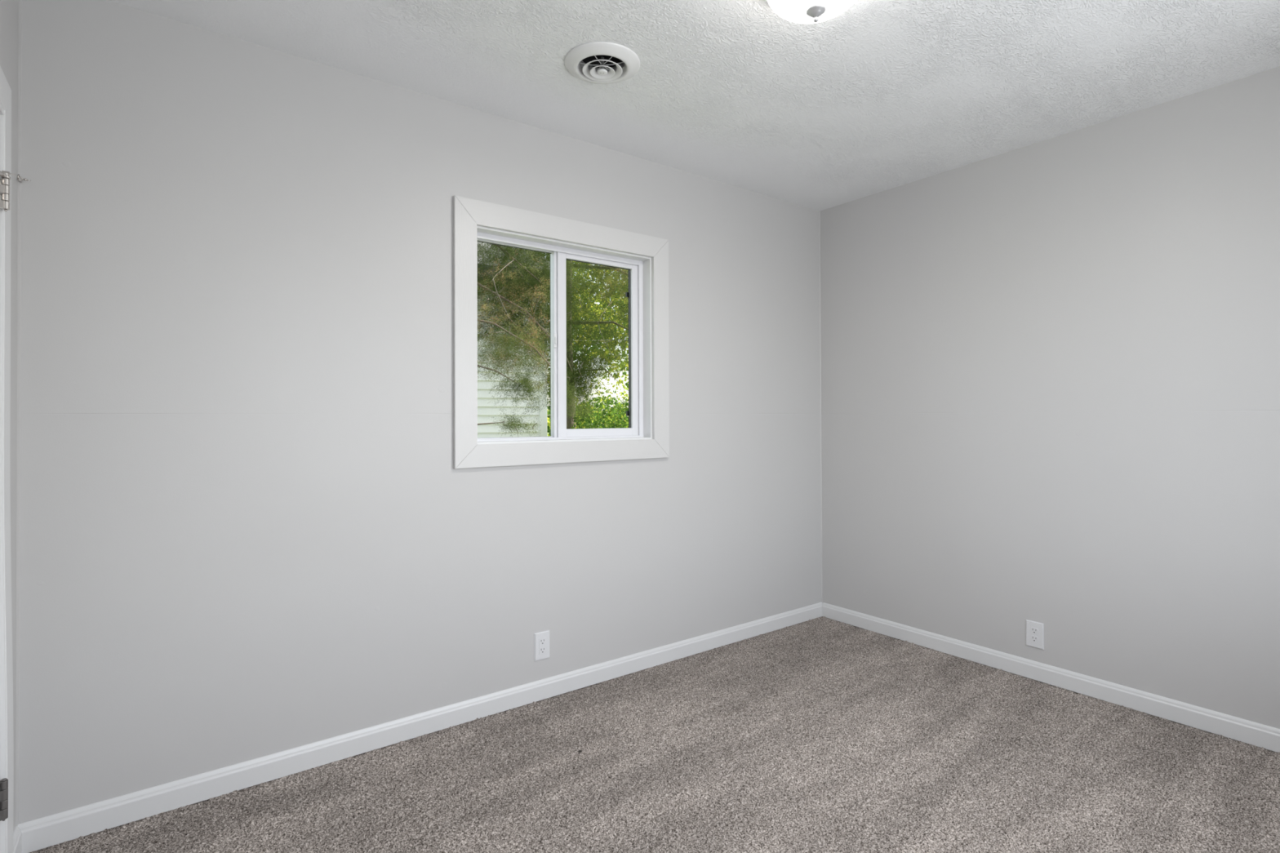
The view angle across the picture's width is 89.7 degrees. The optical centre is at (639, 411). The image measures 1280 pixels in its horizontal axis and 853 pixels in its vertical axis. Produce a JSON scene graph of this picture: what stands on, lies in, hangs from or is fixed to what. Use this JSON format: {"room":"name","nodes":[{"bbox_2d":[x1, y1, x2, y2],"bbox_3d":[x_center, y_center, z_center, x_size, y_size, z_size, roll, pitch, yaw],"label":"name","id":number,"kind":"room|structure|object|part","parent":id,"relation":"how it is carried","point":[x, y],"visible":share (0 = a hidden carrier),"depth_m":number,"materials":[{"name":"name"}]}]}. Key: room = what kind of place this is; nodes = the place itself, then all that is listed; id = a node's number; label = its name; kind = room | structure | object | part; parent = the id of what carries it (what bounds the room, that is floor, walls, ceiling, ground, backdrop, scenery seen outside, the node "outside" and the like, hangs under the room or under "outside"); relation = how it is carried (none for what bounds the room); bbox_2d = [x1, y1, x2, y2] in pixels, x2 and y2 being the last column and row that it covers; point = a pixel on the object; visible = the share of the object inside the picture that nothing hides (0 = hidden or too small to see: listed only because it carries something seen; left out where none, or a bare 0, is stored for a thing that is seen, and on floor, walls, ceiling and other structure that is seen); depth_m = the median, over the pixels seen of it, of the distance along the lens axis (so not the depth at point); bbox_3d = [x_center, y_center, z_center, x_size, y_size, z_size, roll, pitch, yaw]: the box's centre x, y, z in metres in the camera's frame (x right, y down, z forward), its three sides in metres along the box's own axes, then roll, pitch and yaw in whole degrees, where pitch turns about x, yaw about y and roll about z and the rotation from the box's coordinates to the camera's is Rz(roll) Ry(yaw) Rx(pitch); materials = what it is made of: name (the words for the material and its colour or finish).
{"room":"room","nodes":[
{"label":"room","id":0,"kind":"room"},
{"bbox_2d":[0,0,22,831],"bbox_3d":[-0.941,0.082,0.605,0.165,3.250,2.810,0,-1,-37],"label":"door frame","id":1,"kind":"structure","parent":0,"point":[11,11],"depth_m":1.75,"materials":[{"name":"grey paint"}]},
{"bbox_2d":[0,66,15,852],"bbox_3d":[-1.293,0.204,1.152,0.254,2.017,1.024,0,-1,-37],"label":"door","id":2,"kind":"structure","parent":1,"relation":"in","point":[6,735],"depth_m":1.53,"materials":[{"name":"white paint"}]},
{"bbox_2d":[13,826,22,852],"bbox_3d":[-1.635,1.173,1.672,0.012,0.081,0.225,0,-1,-37],"label":"baseboard","id":3,"kind":"structure","parent":1,"relation":"attached to","point":[17,834],"depth_m":1.73,"materials":[{"name":"white paint"}]},
{"bbox_2d":[18,0,821,823],"bbox_3d":[-0.364,0.097,2.888,3.820,3.250,0.160,0,-1,-37],"label":"wall","id":4,"kind":"structure","parent":0,"point":[249,528],"depth_m":2.21,"materials":[{"name":"grey paint"}]},
{"bbox_2d":[16,173,31,182],"bbox_3d":[-1.704,-0.641,1.772,0.032,0.019,0.027,0,0,11],"label":"hook eye","id":5,"kind":"object","parent":4,"relation":"attached to","point":[18,176],"visible":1,"depth_m":1.77,"materials":[{"name":"silver metal"}]},
{"bbox_2d":[17,602,822,852],"bbox_3d":[-0.308,1.179,2.810,3.498,0.081,0.012,0,-1,-37],"label":"baseboard","id":6,"kind":"structure","parent":4,"relation":"attached to","point":[42,833],"depth_m":2.27,"materials":[{"name":"white paint"}]},
{"bbox_2d":[533,630,549,661],"bbox_3d":[-0.415,0.995,2.735,0.074,0.116,0.007,0,-1,-37],"label":"wall outlet","id":7,"kind":"object","parent":4,"relation":"attached to","point":[541,639],"visible":1,"depth_m":2.73,"materials":[{"name":"white plastic"}]},
{"bbox_3d":[-0.414,0.995,2.733,0.033,0.067,0.002,0,-1,-37],"label":"socket panel","id":8,"kind":"part","parent":7,"relation":"part of","materials":[{"name":"white plastic"}]},
{"bbox_2d":[453,195,669,468],"bbox_3d":[-0.334,-0.309,2.885,1.075,1.065,0.151,0,-1,-37],"label":"window","id":9,"kind":"structure","parent":4,"relation":"in","point":[645,258],"depth_m":2.88,"materials":[{"name":"white paint"}]},
{"bbox_3d":[-0.542,-0.302,2.795,0.409,0.846,0.022,0,-1,-37],"label":"sash","id":10,"kind":"part","parent":9,"relation":"part of","materials":[{"name":"white plastic"}]},
{"bbox_3d":[-0.358,-0.306,2.915,0.911,0.896,0.074,0,-1,-37],"label":"frame","id":11,"kind":"part","parent":9,"relation":"part of","materials":[{"name":"white plastic"}]},
{"bbox_3d":[-0.218,-0.301,3.059,0.467,0.845,0.008,0,-1,-37],"label":"screen frame","id":12,"kind":"part","parent":9,"relation":"part of","materials":[{"name":"white plastic"}]},
{"bbox_3d":[-0.190,-0.301,3.023,0.458,0.843,0.024,0,-1,-37],"label":"sash","id":13,"kind":"part","parent":9,"relation":"part of","materials":[{"name":"white plastic"}]},
{"bbox_2d":[29,616,1279,852],"bbox_3d":[0.525,1.210,1.693,3.525,0.022,2.822,0,-1,-37],"label":"floor","id":14,"kind":"structure","parent":0,"point":[820,735],"depth_m":2.13,"materials":[{"name":"beige carpet"}]},
{"bbox_2d":[107,0,1279,210],"bbox_3d":[0.471,-1.223,1.771,3.820,0.001,2.970,0,-1,-37],"label":"ceiling","id":15,"kind":"structure","parent":0,"point":[875,96],"depth_m":2.27,"materials":[{"name":"white paint"}]},
{"bbox_2d":[564,41,639,84],"bbox_3d":[-0.132,-1.299,2.249,0.263,0.235,0.263,0,-1,-37],"label":"ceiling vent","id":16,"kind":"object","parent":15,"relation":"in","point":[593,62],"visible":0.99,"depth_m":2.24,"materials":[{"name":"white metal"}]},
{"bbox_2d":[765,0,856,23],"bbox_3d":[0.488,-1.151,1.786,0.305,0.142,0.305,0,-1,-37],"label":"ceiling light","id":17,"kind":"object","parent":15,"relation":"attached to","point":[800,11],"visible":1,"depth_m":1.79,"materials":[{"name":"white glass"}]},
{"bbox_3d":[0.488,-1.088,1.785,0.014,0.016,0.014,0,-1,-37],"label":"finial knob","id":18,"kind":"part","parent":17,"relation":"part of","materials":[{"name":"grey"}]},
{"bbox_2d":[818,66,1279,728],"bbox_3d":[1.989,0.088,2.790,0.164,3.250,2.810,0,-1,-37],"label":"wall","id":19,"kind":"structure","parent":0,"point":[1050,368],"depth_m":2.78,"materials":[{"name":"grey paint"}]},
{"bbox_2d":[1026,619,1044,649],"bbox_3d":[1.789,1.011,2.918,0.008,0.118,0.074,0,-1,-37],"label":"wall outlet","id":20,"kind":"object","parent":19,"relation":"attached to","point":[1034,630],"visible":1,"depth_m":2.92,"materials":[{"name":"white plastic"}]},
{"bbox_2d":[1030,635,1038,642],"bbox_3d":[1.787,1.029,2.917,0.002,0.027,0.034,0,-1,-37],"label":"socket","id":21,"kind":"object","parent":20,"relation":"attached to","point":[1033,638],"depth_m":2.92,"materials":[{"name":"white plastic"}]},
{"bbox_2d":[1030,626,1038,634],"bbox_3d":[1.787,0.992,2.917,0.002,0.027,0.034,0,-1,-37],"label":"socket","id":22,"kind":"object","parent":20,"relation":"attached to","point":[1033,630],"depth_m":2.92,"materials":[{"name":"white plastic"}]},
{"bbox_2d":[822,602,1279,752],"bbox_3d":[1.882,1.171,2.790,0.012,0.081,2.637,0,-1,-37],"label":"baseboard","id":23,"kind":"structure","parent":19,"relation":"attached to","point":[1250,732],"depth_m":2.77,"materials":[{"name":"white paint"}]},
{"label":"outside","id":24,"kind":"structure","parent":0,"visible":0},
{"bbox_3d":[-12.878,1.987,30.960,70.000,0.100,59.839,0,-1,-37],"label":"ground","id":25,"kind":"structure","parent":24,"visible":0},
{"bbox_2d":[476,241,549,437],"bbox_3d":[-3.671,-0.391,8.611,4.360,4.240,3.850,0,0,-21],"label":"neighbouring house","id":26,"kind":"structure","parent":25,"relation":"on","point":[486,411],"depth_m":7.80,"materials":[{"name":"white plastic"}]},
{"bbox_3d":[-1.779,0.109,9.464,0.095,3.240,3.224,0,0,-21],"label":"corner trim","id":27,"kind":"part","parent":26,"relation":"part of","materials":[{"name":"white"}]},
{"bbox_2d":[476,241,608,437],"bbox_3d":[-1.297,-1.133,4.818,1.933,5.653,1.559,0,0,-20],"label":"cedar tree","id":28,"kind":"object","parent":25,"relation":"on","point":[511,316],"visible":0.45,"depth_m":5.36,"materials":[{"name":"green plant"}]},
{"bbox_2d":[477,243,628,428],"bbox_3d":[-0.438,-1.721,6.797,1.057,6.853,1.514,0,-1,-37],"label":"cedar tree","id":29,"kind":"object","parent":25,"relation":"on","point":[584,371],"visible":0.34,"depth_m":6.80,"materials":[{"name":"green plant"}]},
{"bbox_2d":[546,404,617,435],"bbox_3d":[-2.568,0.695,17.633,4.842,2.200,1.764,0,-1,-37],"label":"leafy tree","id":30,"kind":"object","parent":25,"relation":"on","point":[548,419],"visible":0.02,"depth_m":17.54,"materials":[{"name":"green plant"}]},
{"bbox_2d":[546,262,628,435],"bbox_3d":[-1.333,-1.321,13.127,3.451,6.154,2.378,0,-1,-37],"label":"leafy tree","id":31,"kind":"object","parent":25,"relation":"on","point":[615,328],"visible":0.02,"depth_m":12.67,"materials":[{"name":"green plant"}]},
{"bbox_2d":[549,261,628,388],"bbox_3d":[-0.585,-1.723,16.208,4.214,7.000,2.531,0,-1,-37],"label":"leafy tree","id":32,"kind":"object","parent":25,"relation":"on","point":[610,308],"visible":0.02,"depth_m":16.32,"materials":[{"name":"green plant"}]},
{"bbox_2d":[570,395,628,428],"bbox_3d":[-0.210,0.730,8.026,2.123,1.963,1.373,0,-1,-37],"label":"bush","id":33,"kind":"object","parent":25,"relation":"on","point":[623,421],"visible":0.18,"depth_m":7.66,"materials":[{"name":"green plant"}]},
{"bbox_2d":[572,262,628,421],"bbox_3d":[-0.310,-0.856,9.779,2.806,5.163,2.122,0,-1,-37],"label":"leafy tree","id":34,"kind":"object","parent":25,"relation":"on","point":[607,317],"visible":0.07,"depth_m":9.11,"materials":[{"name":"green plant"}]}
]}

